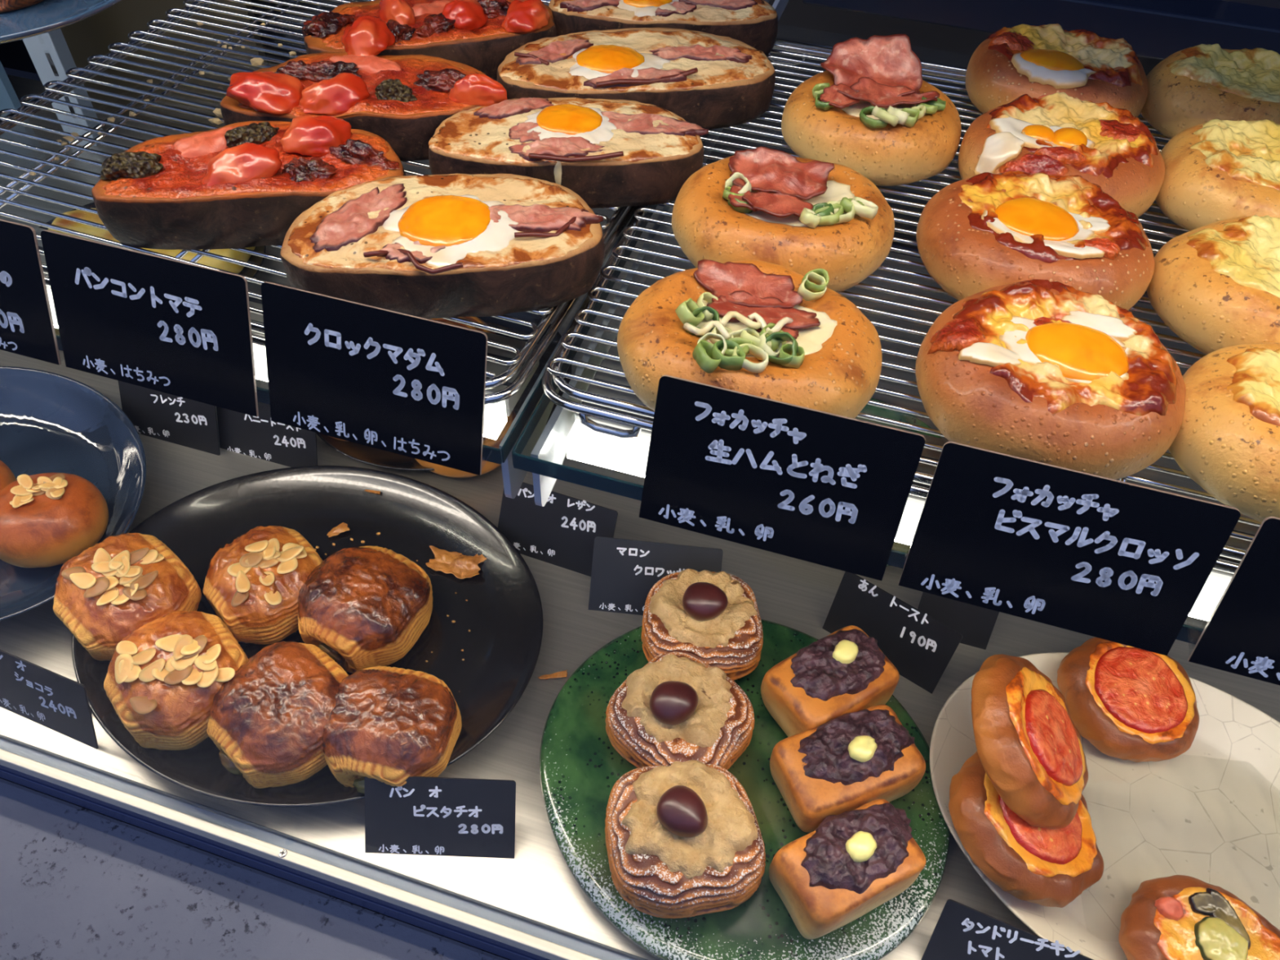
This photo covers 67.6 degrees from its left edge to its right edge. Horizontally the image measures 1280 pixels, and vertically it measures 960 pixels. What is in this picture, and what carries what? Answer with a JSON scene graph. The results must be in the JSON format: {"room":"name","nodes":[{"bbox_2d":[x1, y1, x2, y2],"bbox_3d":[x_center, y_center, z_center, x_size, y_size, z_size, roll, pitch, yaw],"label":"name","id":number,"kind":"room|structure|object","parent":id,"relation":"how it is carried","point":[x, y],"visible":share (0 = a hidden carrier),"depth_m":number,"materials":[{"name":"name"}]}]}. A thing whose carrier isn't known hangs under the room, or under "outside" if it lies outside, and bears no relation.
{"room":"food shop","nodes":[
{"label":"food shop","id":0,"kind":"room"},
{"bbox_2d":[0,777,510,959],"bbox_3d":[-0.224,0.535,0.940,2.000,0.855,0.021,14,50,10],"label":"wall","id":1,"kind":"structure","parent":0,"point":[0,777],"depth_m":0.62,"materials":[{"name":"paint"}]},
{"bbox_2d":[0,777,509,959],"bbox_3d":[-0.300,0.473,0.449,2.000,0.038,0.564,14,50,10],"label":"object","id":2,"kind":"object","parent":1,"relation":"attached to","point":[77,882],"visible":1,"depth_m":0.60,"materials":[{"name":"paint"}]},
{"bbox_2d":[0,764,550,959],"bbox_3d":[-0.213,0.250,0.610,2.000,0.017,0.014,14,50,10],"label":"trim","id":3,"kind":"structure","parent":1,"relation":"on","point":[485,945],"depth_m":0.61,"materials":[{"name":"blue paint"}]},
{"bbox_2d":[0,748,600,959],"bbox_3d":[-0.213,0.232,0.584,2.000,0.013,0.006,14,50,10],"label":"trim","id":4,"kind":"structure","parent":1,"relation":"attached to","point":[411,901],"depth_m":0.58,"materials":[{"name":"metal"}]},
{"bbox_2d":[0,734,647,959],"bbox_3d":[-0.211,0.228,0.589,2.000,0.009,0.006,14,50,10],"label":"trim","id":5,"kind":"structure","parent":1,"relation":"attached to","point":[571,943],"depth_m":0.58,"materials":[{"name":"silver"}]},
{"bbox_2d":[0,0,1187,295],"bbox_3d":[0.327,-0.606,0.646,2.600,1.060,0.020,14,50,10],"label":"wall","id":6,"kind":"structure","parent":0,"point":[933,43],"depth_m":0.91,"materials":[{"name":"black"}]},
{"bbox_2d":[0,61,21,113],"bbox_3d":[-0.839,-0.700,0.908,0.220,0.700,0.010,14,50,10],"label":"trim","id":7,"kind":"structure","parent":6,"relation":"attached to","point":[9,99],"depth_m":1.13,"materials":[{"name":"blue"}]},
{"bbox_2d":[60,0,267,131],"bbox_3d":[-0.531,-0.652,0.879,0.270,0.700,0.010,14,50,10],"label":"trim","id":8,"kind":"structure","parent":6,"relation":"attached to","point":[85,38],"depth_m":1.07,"materials":[{"name":"silver metal"}]},
{"bbox_2d":[498,0,769,498],"bbox_3d":[0.045,-0.245,0.626,0.003,0.036,0.686,14,50,10],"label":"shelf bracket","id":9,"kind":"object","parent":6,"relation":"attached to","point":[513,477],"visible":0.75,"depth_m":0.42,"materials":[{"name":"white metal"}]},
{"bbox_2d":[530,0,789,506],"bbox_3d":[0.059,-0.241,0.624,0.003,0.036,0.686,14,50,10],"label":"shelf bracket","id":10,"kind":"object","parent":6,"relation":"attached to","point":[551,446],"visible":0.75,"depth_m":0.43,"materials":[{"name":"white metal"}]},
{"bbox_2d":[511,204,1203,644],"bbox_3d":[0.423,-0.056,0.444,0.860,0.008,0.430,14,50,10],"label":"glass shelf","id":11,"kind":"object","parent":10,"relation":"on","point":[1188,633],"visible":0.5,"depth_m":0.38,"materials":[{"name":"teal"}]},
{"bbox_2d":[566,412,651,477],"bbox_3d":[-0.013,-0.010,0.404,0.039,0.015,0.026,14,50,10],"label":"lamp","id":12,"kind":"object","parent":11,"relation":"attached to","point":[602,450],"depth_m":0.40,"materials":[{"name":"white plastic"}]},
{"bbox_2d":[592,370,631,387],"bbox_3d":[-0.012,-0.040,0.431,0.018,0.015,0.006,14,50,10],"label":"lamp","id":13,"kind":"object","parent":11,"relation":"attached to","point":[599,375],"depth_m":0.43,"materials":[{"name":"plastic"}]},
{"bbox_2d":[586,383,644,404],"bbox_3d":[-0.010,-0.032,0.424,0.026,0.015,0.005,14,50,10],"label":"lamp","id":14,"kind":"object","parent":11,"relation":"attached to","point":[598,389],"depth_m":0.42,"materials":[{"name":"plastic"}]},
{"bbox_2d":[542,37,1261,573],"bbox_3d":[0.222,-0.103,0.459,0.448,0.020,0.353,14,50,10],"label":"cooling rack","id":15,"kind":"object","parent":11,"relation":"on","point":[553,371],"visible":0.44,"depth_m":0.42,"materials":[{"name":"silver metal"}]},
{"bbox_2d":[617,259,882,418],"bbox_3d":[0.042,-0.053,0.366,0.102,0.042,0.090,7,49,4],"label":"bun","id":16,"kind":"object","parent":15,"relation":"on","point":[763,329],"visible":0.91,"depth_m":0.35,"materials":[{"name":"orange food"}]},
{"bbox_2d":[671,146,894,292],"bbox_3d":[0.063,-0.116,0.423,0.098,0.042,0.085,11,49,8],"label":"bun","id":17,"kind":"object","parent":15,"relation":"on","point":[802,215],"visible":0.91,"depth_m":0.41,"materials":[{"name":"orange food"}]},
{"bbox_2d":[781,34,961,186],"bbox_3d":[0.117,-0.187,0.479,0.090,0.056,0.080,12,49,8],"label":"bun","id":18,"kind":"object","parent":15,"relation":"on","point":[872,113],"visible":0.97,"depth_m":0.47,"materials":[{"name":"orange food"}]},
{"bbox_2d":[915,170,1154,310],"bbox_3d":[0.171,-0.103,0.417,0.098,0.040,0.089,12,49,8],"label":"bun","id":19,"kind":"object","parent":15,"relation":"on","point":[979,233],"visible":0.91,"depth_m":0.40,"materials":[{"name":"brown food"}]},
{"bbox_2d":[915,279,1186,479],"bbox_3d":[0.153,-0.039,0.360,0.096,0.040,0.095,-5,49,-7],"label":"bun","id":20,"kind":"object","parent":15,"relation":"on","point":[1056,373],"visible":0.94,"depth_m":0.34,"materials":[{"name":"brown food"}]},
{"bbox_2d":[965,23,1148,117],"bbox_3d":[0.225,-0.215,0.518,0.095,0.040,0.092,14,50,10],"label":"bun","id":21,"kind":"object","parent":15,"relation":"on","point":[1040,61],"visible":0.78,"depth_m":0.50,"materials":[{"name":"brown food"}]},
{"bbox_2d":[958,92,1164,217],"bbox_3d":[0.204,-0.155,0.464,0.095,0.040,0.088,13,49,9],"label":"bun","id":22,"kind":"object","parent":15,"relation":"on","point":[1058,133],"visible":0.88,"depth_m":0.45,"materials":[{"name":"food"}]},
{"bbox_2d":[1140,44,1279,138],"bbox_3d":[0.322,-0.203,0.513,0.100,0.039,0.088,17,50,12],"label":"bun","id":23,"kind":"object","parent":15,"relation":"on","point":[1202,83],"visible":0.75,"depth_m":0.50,"materials":[{"name":"beige food"}]},
{"bbox_2d":[1146,215,1279,355],"bbox_3d":[0.267,-0.077,0.399,0.102,0.039,0.088,20,51,15],"label":"bun","id":24,"kind":"object","parent":15,"relation":"on","point":[1215,286],"visible":0.88,"depth_m":0.39,"materials":[{"name":"beige food"}]},
{"bbox_2d":[1155,118,1279,231],"bbox_3d":[0.297,-0.140,0.455,0.098,0.040,0.088,11,49,7],"label":"bun","id":25,"kind":"object","parent":15,"relation":"on","point":[1216,170],"visible":0.75,"depth_m":0.44,"materials":[{"name":"food"}]},
{"bbox_2d":[1168,342,1279,523],"bbox_3d":[0.244,-0.016,0.344,0.098,0.039,0.090,31,54,23],"label":"bun","id":26,"kind":"object","parent":15,"relation":"on","point":[1227,441],"visible":0.86,"depth_m":0.33,"materials":[{"name":"beige food"}]},
{"bbox_2d":[894,494,925,545],"bbox_3d":[0.106,0.021,0.382,0.009,0.015,0.026,14,50,10],"label":"lamp","id":27,"kind":"object","parent":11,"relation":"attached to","point":[916,504],"depth_m":0.38,"materials":[{"name":"white plastic"}]},
{"bbox_2d":[566,454,1209,621],"bbox_3d":[0.361,0.085,0.344,0.820,0.002,0.012,14,50,10],"label":"diffuser","id":28,"kind":"object","parent":27,"relation":"attached to","point":[634,464],"depth_m":0.39,"materials":[{"name":"plastic"}]},
{"bbox_2d":[897,441,1240,655],"bbox_3d":[0.142,0.018,0.323,0.091,0.056,0.036,14,50,10],"label":"price card","id":29,"kind":"object","parent":11,"relation":"on","point":[1113,560],"visible":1,"depth_m":0.32,"materials":[{"name":"black"}]},
{"bbox_2d":[1187,568,1233,621],"bbox_3d":[0.213,0.048,0.362,0.018,0.015,0.026,14,50,10],"label":"lamp","id":30,"kind":"object","parent":11,"relation":"attached to","point":[1217,582],"depth_m":0.36,"materials":[{"name":"white plastic"}]},
{"bbox_2d":[1187,516,1279,685],"bbox_3d":[0.235,0.042,0.306,0.091,0.056,0.036,14,50,10],"label":"price card","id":31,"kind":"object","parent":11,"relation":"on","point":[1242,635],"visible":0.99,"depth_m":0.31,"materials":[{"name":"black"}]},
{"bbox_2d":[802,0,1279,60],"bbox_3d":[0.535,-0.284,0.655,0.850,0.032,0.040,14,50,10],"label":"trim","id":32,"kind":"structure","parent":6,"relation":"attached to","point":[1157,29],"depth_m":0.68,"materials":[{"name":"blue"}]},
{"bbox_2d":[1222,0,1279,8],"bbox_3d":[0.598,-0.341,0.719,0.320,0.195,0.080,14,50,10],"label":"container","id":33,"kind":"object","parent":6,"relation":"attached to","point":[1269,3],"visible":0.02,"depth_m":0.71,"materials":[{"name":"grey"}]},
{"bbox_2d":[0,74,1279,959],"bbox_3d":[-0.098,-0.039,0.829,2.000,0.012,0.744,14,50,10],"label":"display shelf","id":34,"kind":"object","parent":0,"point":[538,884],"depth_m":0.69,"materials":[{"name":"metal"}]},
{"bbox_2d":[0,649,98,749],"bbox_3d":[-0.389,0.134,0.621,0.091,0.054,0.030,17,50,13],"label":"price card","id":35,"kind":"object","parent":34,"relation":"on","point":[56,702],"visible":1,"depth_m":0.61,"materials":[{"name":"black paper"}]},
{"bbox_2d":[22,28,103,146],"bbox_3d":[-0.634,-0.601,0.883,0.032,0.620,0.025,3,48,1],"label":"upright","id":36,"kind":"object","parent":34,"relation":"on","point":[51,55],"visible":0.54,"depth_m":1.04,"materials":[{"name":"blue paint"}]},
{"bbox_2d":[0,365,146,621],"bbox_3d":[-0.504,0.015,0.732,0.295,0.039,0.240,32,55,24],"label":"plate","id":37,"kind":"object","parent":34,"relation":"on","point":[51,422],"visible":0.67,"depth_m":0.78,"materials":[{"name":"blue ceramic"}]},
{"bbox_2d":[0,460,16,490],"bbox_3d":[-0.513,0.013,0.713,0.084,0.050,0.076,-31,57,-26],"label":"bun","id":38,"kind":"object","parent":37,"relation":"on","point":[7,477],"visible":0.35,"depth_m":0.72,"materials":[{"name":"brown food"}]},
{"bbox_2d":[0,472,108,568],"bbox_3d":[-0.438,0.026,0.703,0.083,0.050,0.076,1,48,-1],"label":"bun","id":39,"kind":"object","parent":37,"relation":"on","point":[47,519],"visible":0.97,"depth_m":0.69,"materials":[{"name":"brown food"}]},
{"bbox_2d":[38,202,266,336],"bbox_3d":[-0.496,-0.208,0.941,0.249,0.020,0.250,14,50,10],"label":"serving plate","id":40,"kind":"object","parent":34,"relation":"on","point":[246,271],"visible":0.02,"depth_m":0.95,"materials":[{"name":"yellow ceramic"}]},
{"bbox_2d":[48,208,141,248],"bbox_3d":[-0.536,-0.235,0.945,0.096,0.036,0.085,1,48,-1],"label":"toast","id":41,"kind":"object","parent":40,"relation":"on","point":[60,222],"visible":0.1,"depth_m":0.94,"materials":[{"name":"yellow food"}]},
{"bbox_2d":[142,246,255,273],"bbox_3d":[-0.435,-0.233,0.947,0.097,0.037,0.085,6,49,3],"label":"toast","id":42,"kind":"object","parent":40,"relation":"on","point":[242,256],"visible":0.14,"depth_m":0.92,"materials":[{"name":"yellow food"}]},
{"bbox_2d":[118,380,220,455],"bbox_3d":[-0.388,-0.059,0.793,0.091,0.052,0.030,14,50,10],"label":"price card","id":43,"kind":"object","parent":34,"relation":"on","point":[188,423],"visible":0.85,"depth_m":0.79,"materials":[{"name":"black"}]},
{"bbox_2d":[216,401,317,466],"bbox_3d":[-0.303,-0.043,0.783,0.091,0.054,0.031,14,50,10],"label":"price card","id":44,"kind":"object","parent":34,"relation":"on","point":[260,437],"visible":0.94,"depth_m":0.78,"materials":[{"name":"black paper"}]},
{"bbox_2d":[71,465,542,807],"bbox_3d":[-0.231,0.100,0.677,0.330,0.024,0.273,14,50,10],"label":"round plate","id":45,"kind":"object","parent":34,"relation":"on","point":[502,612],"visible":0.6,"depth_m":0.70,"materials":[{"name":"black ceramic"}]},
{"bbox_2d":[53,533,201,661],"bbox_3d":[-0.354,0.077,0.656,0.090,0.054,0.080,34,56,25],"label":"roll","id":46,"kind":"object","parent":45,"relation":"on","point":[122,584],"visible":0.92,"depth_m":0.64,"materials":[{"name":"brown food"}]},
{"bbox_2d":[103,610,248,750],"bbox_3d":[-0.298,0.126,0.617,0.080,0.056,0.089,-32,57,-27],"label":"roll","id":47,"kind":"object","parent":45,"relation":"on","point":[162,680],"visible":0.89,"depth_m":0.59,"materials":[{"name":"brown food"}]},
{"bbox_2d":[203,525,322,644],"bbox_3d":[-0.265,0.070,0.676,0.076,0.053,0.084,-34,58,-28],"label":"roll","id":48,"kind":"object","parent":45,"relation":"on","point":[253,583],"visible":0.91,"depth_m":0.66,"materials":[{"name":"brown food"}]},
{"bbox_2d":[206,640,348,788],"bbox_3d":[-0.226,0.147,0.604,0.088,0.051,0.088,34,56,25],"label":"roll","id":49,"kind":"object","parent":45,"relation":"on","point":[266,722],"visible":0.91,"depth_m":0.58,"materials":[{"name":"brown food"}]},
{"bbox_2d":[326,522,349,537],"bbox_3d":[-0.233,0.039,0.736,0.017,0.003,0.009,-26,54,-23],"label":"flake","id":50,"kind":"object","parent":45,"relation":"on","point":[342,527],"visible":1,"depth_m":0.73,"materials":[{"name":"orange food"}]},
{"bbox_2d":[297,546,432,673],"bbox_3d":[-0.193,0.087,0.664,0.090,0.054,0.086,22,51,17],"label":"roll","id":51,"kind":"object","parent":45,"relation":"on","point":[363,606],"visible":0.92,"depth_m":0.64,"materials":[{"name":"brown food"}]},
{"bbox_2d":[322,666,462,794],"bbox_3d":[-0.158,0.157,0.600,0.084,0.050,0.078,10,49,6],"label":"roll","id":52,"kind":"object","parent":45,"relation":"on","point":[389,726],"visible":0.97,"depth_m":0.58,"materials":[{"name":"brown food"}]},
{"bbox_2d":[425,545,486,578],"bbox_3d":[-0.138,0.061,0.716,0.049,0.008,0.025,12,49,8],"label":"flake","id":53,"kind":"object","parent":45,"relation":"on","point":[462,566],"visible":1,"depth_m":0.72,"materials":[{"name":"orange food"}]},
{"bbox_2d":[364,776,515,858],"bbox_3d":[-0.121,0.204,0.579,0.091,0.041,0.032,2,48,0],"label":"price card","id":54,"kind":"object","parent":34,"relation":"on","point":[424,815],"visible":1,"depth_m":0.58,"materials":[{"name":"black paper"}]},
{"bbox_2d":[316,311,571,471],"bbox_3d":[-0.179,-0.089,0.849,0.239,0.020,0.237,14,50,10],"label":"serving plate","id":55,"kind":"object","parent":34,"relation":"on","point":[364,454],"visible":0.16,"depth_m":0.80,"materials":[{"name":"brown wood"}]},
{"bbox_2d":[430,316,496,334],"bbox_3d":[-0.172,-0.118,0.858,0.092,0.035,0.092,-4,49,-6],"label":"bun","id":56,"kind":"object","parent":55,"relation":"on","point":[476,319],"visible":0.05,"depth_m":0.86,"materials":[{"name":"brown food"}]},
{"bbox_2d":[415,409,515,478],"bbox_3d":[-0.146,-0.042,0.792,0.092,0.035,0.092,-31,57,-26],"label":"bun","id":57,"kind":"object","parent":55,"relation":"on","point":[486,466],"visible":0.13,"depth_m":0.77,"materials":[{"name":"brown food"}]},
{"bbox_2d":[537,669,568,679],"bbox_3d":[-0.060,0.136,0.665,0.022,0.001,0.005,-7,49,-9],"label":"flake","id":58,"kind":"object","parent":34,"relation":"on","point":[563,673],"visible":1,"depth_m":0.67,"materials":[{"name":"orange food"}]},
{"bbox_2d":[497,482,617,576],"bbox_3d":[-0.064,0.036,0.722,0.091,0.053,0.030,17,50,12],"label":"price card","id":59,"kind":"object","parent":34,"relation":"on","point":[562,532],"visible":0.89,"depth_m":0.72,"materials":[{"name":"black"}]},
{"bbox_2d":[588,536,723,615],"bbox_3d":[0.011,0.073,0.700,0.094,0.042,0.038,6,49,3],"label":"price card","id":60,"kind":"object","parent":34,"relation":"on","point":[624,571],"visible":0.69,"depth_m":0.70,"materials":[{"name":"black paper"}]},
{"bbox_2d":[539,618,950,959],"bbox_3d":[0.064,0.192,0.611,0.264,0.019,0.238,21,51,15],"label":"round platter","id":61,"kind":"object","parent":34,"relation":"on","point":[580,766],"visible":0.45,"depth_m":0.58,"materials":[{"name":"green ceramic"}]},
{"bbox_2d":[605,652,754,769],"bbox_3d":[0.026,0.146,0.600,0.085,0.060,0.080,32,55,24],"label":"pastry","id":62,"kind":"object","parent":61,"relation":"on","point":[678,707],"visible":0.94,"depth_m":0.58,"materials":[{"name":"beige food"}]},
{"bbox_2d":[604,760,765,918],"bbox_3d":[0.025,0.202,0.550,0.089,0.062,0.084,-6,49,-7],"label":"pastry","id":63,"kind":"object","parent":61,"relation":"on","point":[684,839],"visible":1,"depth_m":0.53,"materials":[{"name":"beige food"}]},
{"bbox_2d":[641,568,763,680],"bbox_3d":[0.043,0.094,0.646,0.083,0.062,0.081,8,49,5],"label":"pastry","id":64,"kind":"object","parent":61,"relation":"on","point":[713,619],"visible":0.88,"depth_m":0.63,"materials":[{"name":"beige food"}]},
{"bbox_2d":[760,625,899,737],"bbox_3d":[0.125,0.132,0.621,0.083,0.053,0.054,-24,54,-22],"label":"toast","id":65,"kind":"object","parent":61,"relation":"on","point":[842,672],"visible":0.94,"depth_m":0.61,"materials":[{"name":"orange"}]},
{"bbox_2d":[768,799,925,939],"bbox_3d":[0.120,0.217,0.546,0.086,0.052,0.053,-20,52,-18],"label":"toast","id":66,"kind":"object","parent":61,"relation":"on","point":[855,862],"visible":1,"depth_m":0.53,"materials":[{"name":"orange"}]},
{"bbox_2d":[769,704,925,832],"bbox_3d":[0.127,0.172,0.584,0.088,0.054,0.055,-15,51,-15],"label":"toast","id":67,"kind":"object","parent":61,"relation":"on","point":[851,761],"visible":0.98,"depth_m":0.57,"materials":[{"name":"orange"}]},
{"bbox_2d":[822,571,962,693],"bbox_3d":[0.178,0.100,0.669,0.088,0.061,0.030,30,54,22],"label":"price card","id":68,"kind":"object","parent":34,"relation":"on","point":[921,647],"visible":0.98,"depth_m":0.66,"materials":[{"name":"black paper"}]},
{"bbox_2d":[917,591,999,649],"bbox_3d":[0.230,0.091,0.690,0.054,0.046,0.030,14,50,10],"label":"price card","id":69,"kind":"object","parent":34,"relation":"on","point":[975,624],"visible":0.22,"depth_m":0.69,"materials":[{"name":"black paper"}]},
{"bbox_2d":[920,899,1093,959],"bbox_3d":[0.210,0.268,0.534,0.091,0.044,0.030,19,51,14],"label":"price card","id":70,"kind":"object","parent":34,"relation":"on","point":[961,931],"visible":1,"depth_m":0.53,"materials":[{"name":"black paper"}]},
{"bbox_2d":[929,652,1279,959],"bbox_3d":[0.322,0.216,0.596,0.288,0.025,0.227,20,51,15],"label":"oval plate","id":71,"kind":"object","parent":34,"relation":"on","point":[1209,813],"visible":0.39,"depth_m":0.61,"materials":[{"name":"beige ceramic"}]},
{"bbox_2d":[948,751,1103,907],"bbox_3d":[0.230,0.203,0.568,0.093,0.052,0.093,-29,56,-25],"label":"bun","id":72,"kind":"object","parent":71,"relation":"on","point":[1042,866],"visible":0.59,"depth_m":0.54,"materials":[{"name":"brown food"}]},
{"bbox_2d":[971,653,1088,829],"bbox_3d":[0.232,0.154,0.568,0.081,0.078,0.100,7,49,4],"label":"bun","id":73,"kind":"object","parent":72,"relation":"on","point":[1029,748],"visible":1,"depth_m":0.54,"materials":[{"name":"brown food"}]},
{"bbox_2d":[1057,637,1199,762],"bbox_3d":[0.326,0.144,0.637,0.088,0.041,0.086,-1,49,-3],"label":"bun","id":74,"kind":"object","parent":71,"relation":"on","point":[1135,704],"visible":0.88,"depth_m":0.62,"materials":[{"name":"orange food"}]},
{"bbox_2d":[1118,875,1279,959],"bbox_3d":[0.319,0.264,0.531,0.082,0.037,0.095,-33,57,-27],"label":"bun","id":75,"kind":"object","parent":71,"relation":"on","point":[1175,917],"visible":1,"depth_m":0.53,"materials":[{"name":"brown food"}]},
{"bbox_2d":[639,374,925,581],"bbox_3d":[0.049,-0.006,0.340,0.091,0.056,0.036,14,50,10],"label":"price card","id":76,"kind":"object","parent":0,"point":[813,486],"visible":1,"depth_m":0.33,"materials":[{"name":"black paper"}]},
{"bbox_2d":[855,398,942,566],"bbox_3d":[0.169,-0.001,0.786,0.190,0.019,0.189,14,50,10],"label":"shelf bracket","id":77,"kind":"object","parent":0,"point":[868,409],"visible":0.02,"depth_m":0.83,"materials":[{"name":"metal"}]},
{"bbox_3d":[-1.041,-0.644,0.624,0.020,1.060,0.773,14,50,10],"label":"wall","id":78,"kind":"structure","parent":0,"visible":0},
{"bbox_2d":[56,335,543,464],"bbox_3d":[-0.528,-0.298,0.621,1.126,0.008,0.430,14,50,10],"label":"glass shelf","id":79,"kind":"object","parent":78,"relation":"attached to","point":[491,454],"visible":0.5,"depth_m":0.40,"materials":[{"name":"teal"}]},
{"bbox_2d":[0,219,61,364],"bbox_3d":[-0.282,-0.090,0.402,0.091,0.056,0.036,14,50,10],"label":"price card","id":80,"kind":"object","parent":79,"relation":"on","point":[27,328],"visible":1,"depth_m":0.39,"materials":[{"name":"black"}]},
{"bbox_2d":[45,284,58,328],"bbox_3d":[-0.275,-0.076,0.452,0.026,0.015,0.024,14,50,10],"label":"lamp","id":81,"kind":"object","parent":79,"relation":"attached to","point":[49,291],"depth_m":0.45,"materials":[{"name":"white plastic"}]},
{"bbox_2d":[0,218,112,245],"bbox_3d":[-0.297,-0.119,0.489,0.067,0.015,0.005,14,50,10],"label":"lamp","id":82,"kind":"object","parent":79,"relation":"attached to","point":[37,230],"depth_m":0.49,"materials":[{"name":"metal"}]},
{"bbox_2d":[40,230,258,417],"bbox_3d":[-0.192,-0.067,0.385,0.091,0.056,0.036,14,50,10],"label":"price card","id":83,"kind":"object","parent":79,"relation":"on","point":[178,328],"visible":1,"depth_m":0.38,"materials":[{"name":"black"}]},
{"bbox_2d":[253,343,268,382],"bbox_3d":[-0.169,-0.047,0.431,0.020,0.015,0.020,14,50,10],"label":"lamp","id":84,"kind":"object","parent":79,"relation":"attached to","point":[259,351],"depth_m":0.43,"materials":[{"name":"silver metal"}]},
{"bbox_2d":[53,324,506,439],"bbox_3d":[-0.562,-0.150,0.515,1.050,0.002,0.012,14,50,10],"label":"diffuser","id":85,"kind":"object","parent":84,"relation":"attached to","point":[495,414],"depth_m":0.42,"materials":[{"name":"plastic"}]},
{"bbox_2d":[0,0,638,404],"bbox_3d":[-0.154,-0.200,0.530,0.342,0.020,0.363,16,50,12],"label":"cooling rack","id":86,"kind":"object","parent":79,"relation":"on","point":[39,102],"visible":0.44,"depth_m":0.51,"materials":[{"name":"silver metal"}]},
{"bbox_2d":[28,22,296,175],"bbox_3d":[-0.249,-0.212,0.522,0.074,0.005,0.185,10,49,6],"label":"crumbs","id":87,"kind":"object","parent":86,"relation":"on","point":[255,61],"visible":0.89,"depth_m":0.51,"materials":[{"name":"brown food"}]},
{"bbox_2d":[91,114,405,249],"bbox_3d":[-0.176,-0.143,0.440,0.136,0.038,0.069,-7,49,-9],"label":"toast","id":88,"kind":"object","parent":86,"relation":"on","point":[243,184],"visible":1,"depth_m":0.42,"materials":[{"name":"red food"}]},
{"bbox_2d":[220,51,507,160],"bbox_3d":[-0.138,-0.199,0.490,0.141,0.039,0.072,-3,49,-5],"label":"toast","id":89,"kind":"object","parent":86,"relation":"on","point":[402,100],"visible":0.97,"depth_m":0.47,"materials":[{"name":"red food"}]},
{"bbox_2d":[261,281,488,475],"bbox_3d":[-0.099,-0.044,0.368,0.091,0.056,0.036,14,50,10],"label":"price card","id":90,"kind":"object","parent":86,"relation":"attached to","point":[408,385],"visible":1,"depth_m":0.36,"materials":[{"name":"black"}]},
{"bbox_2d":[301,0,556,79],"bbox_3d":[-0.117,-0.256,0.541,0.141,0.039,0.080,-12,50,-13],"label":"toast","id":91,"kind":"object","parent":86,"relation":"on","point":[478,34],"visible":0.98,"depth_m":0.53,"materials":[{"name":"red food"}]},
{"bbox_2d":[280,173,604,319],"bbox_3d":[-0.084,-0.105,0.414,0.135,0.032,0.080,-8,49,-9],"label":"toast","id":92,"kind":"object","parent":86,"relation":"on","point":[428,246],"visible":1,"depth_m":0.40,"materials":[{"name":"beige food"}]},
{"bbox_2d":[428,97,708,208],"bbox_3d":[-0.035,-0.164,0.468,0.136,0.032,0.070,-1,49,-3],"label":"toast","id":93,"kind":"object","parent":86,"relation":"on","point":[609,153],"visible":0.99,"depth_m":0.45,"materials":[{"name":"beige food"}]},
{"bbox_2d":[497,26,775,129],"bbox_3d":[-0.003,-0.222,0.520,0.151,0.033,0.079,-4,49,-6],"label":"toast","id":94,"kind":"object","parent":86,"relation":"on","point":[709,81],"visible":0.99,"depth_m":0.50,"materials":[{"name":"beige food"}]},
{"bbox_2d":[547,0,777,56],"bbox_3d":[0.014,-0.277,0.569,0.136,0.033,0.058,1,48,-1],"label":"toast","id":95,"kind":"object","parent":86,"relation":"on","point":[754,23],"visible":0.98,"depth_m":0.55,"materials":[{"name":"beige food"}]},
{"bbox_2d":[430,319,526,351],"bbox_3d":[-0.076,-0.062,0.448,0.048,0.015,0.007,14,50,10],"label":"lamp","id":96,"kind":"object","parent":79,"relation":"attached to","point":[518,344],"depth_m":0.44,"materials":[{"name":"silver metal"}]},
{"bbox_2d":[484,343,537,394],"bbox_3d":[-0.058,-0.045,0.433,0.010,0.015,0.038,14,50,10],"label":"lamp","id":97,"kind":"object","parent":79,"relation":"attached to","point":[501,387],"depth_m":0.42,"materials":[{"name":"silver metal"}]},
{"bbox_2d":[483,361,539,439],"bbox_3d":[-0.058,-0.031,0.421,0.013,0.015,0.051,14,50,10],"label":"lamp","id":98,"kind":"object","parent":79,"relation":"attached to","point":[496,415],"depth_m":0.42,"materials":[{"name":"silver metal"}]},
{"bbox_3d":[-0.452,-0.263,0.487,0.315,0.008,0.120,14,50,10],"label":"shelf","id":99,"kind":"object","parent":79,"relation":"on","visible":0},
{"bbox_2d":[0,0,121,44],"bbox_3d":[-0.316,-0.236,0.454,0.172,0.015,0.172,14,50,10],"label":"glass plate","id":100,"kind":"object","parent":99,"relation":"on","point":[45,16],"visible":1,"depth_m":0.44,"materials":[{"name":"blue"}]},
{"bbox_2d":[0,0,43,12],"bbox_3d":[-0.304,-0.246,0.441,0.068,0.038,0.054,-3,49,-5],"label":"pastry","id":101,"kind":"object","parent":100,"relation":"on","point":[5,5],"visible":1,"depth_m":0.44,"materials":[{"name":"brown food"}]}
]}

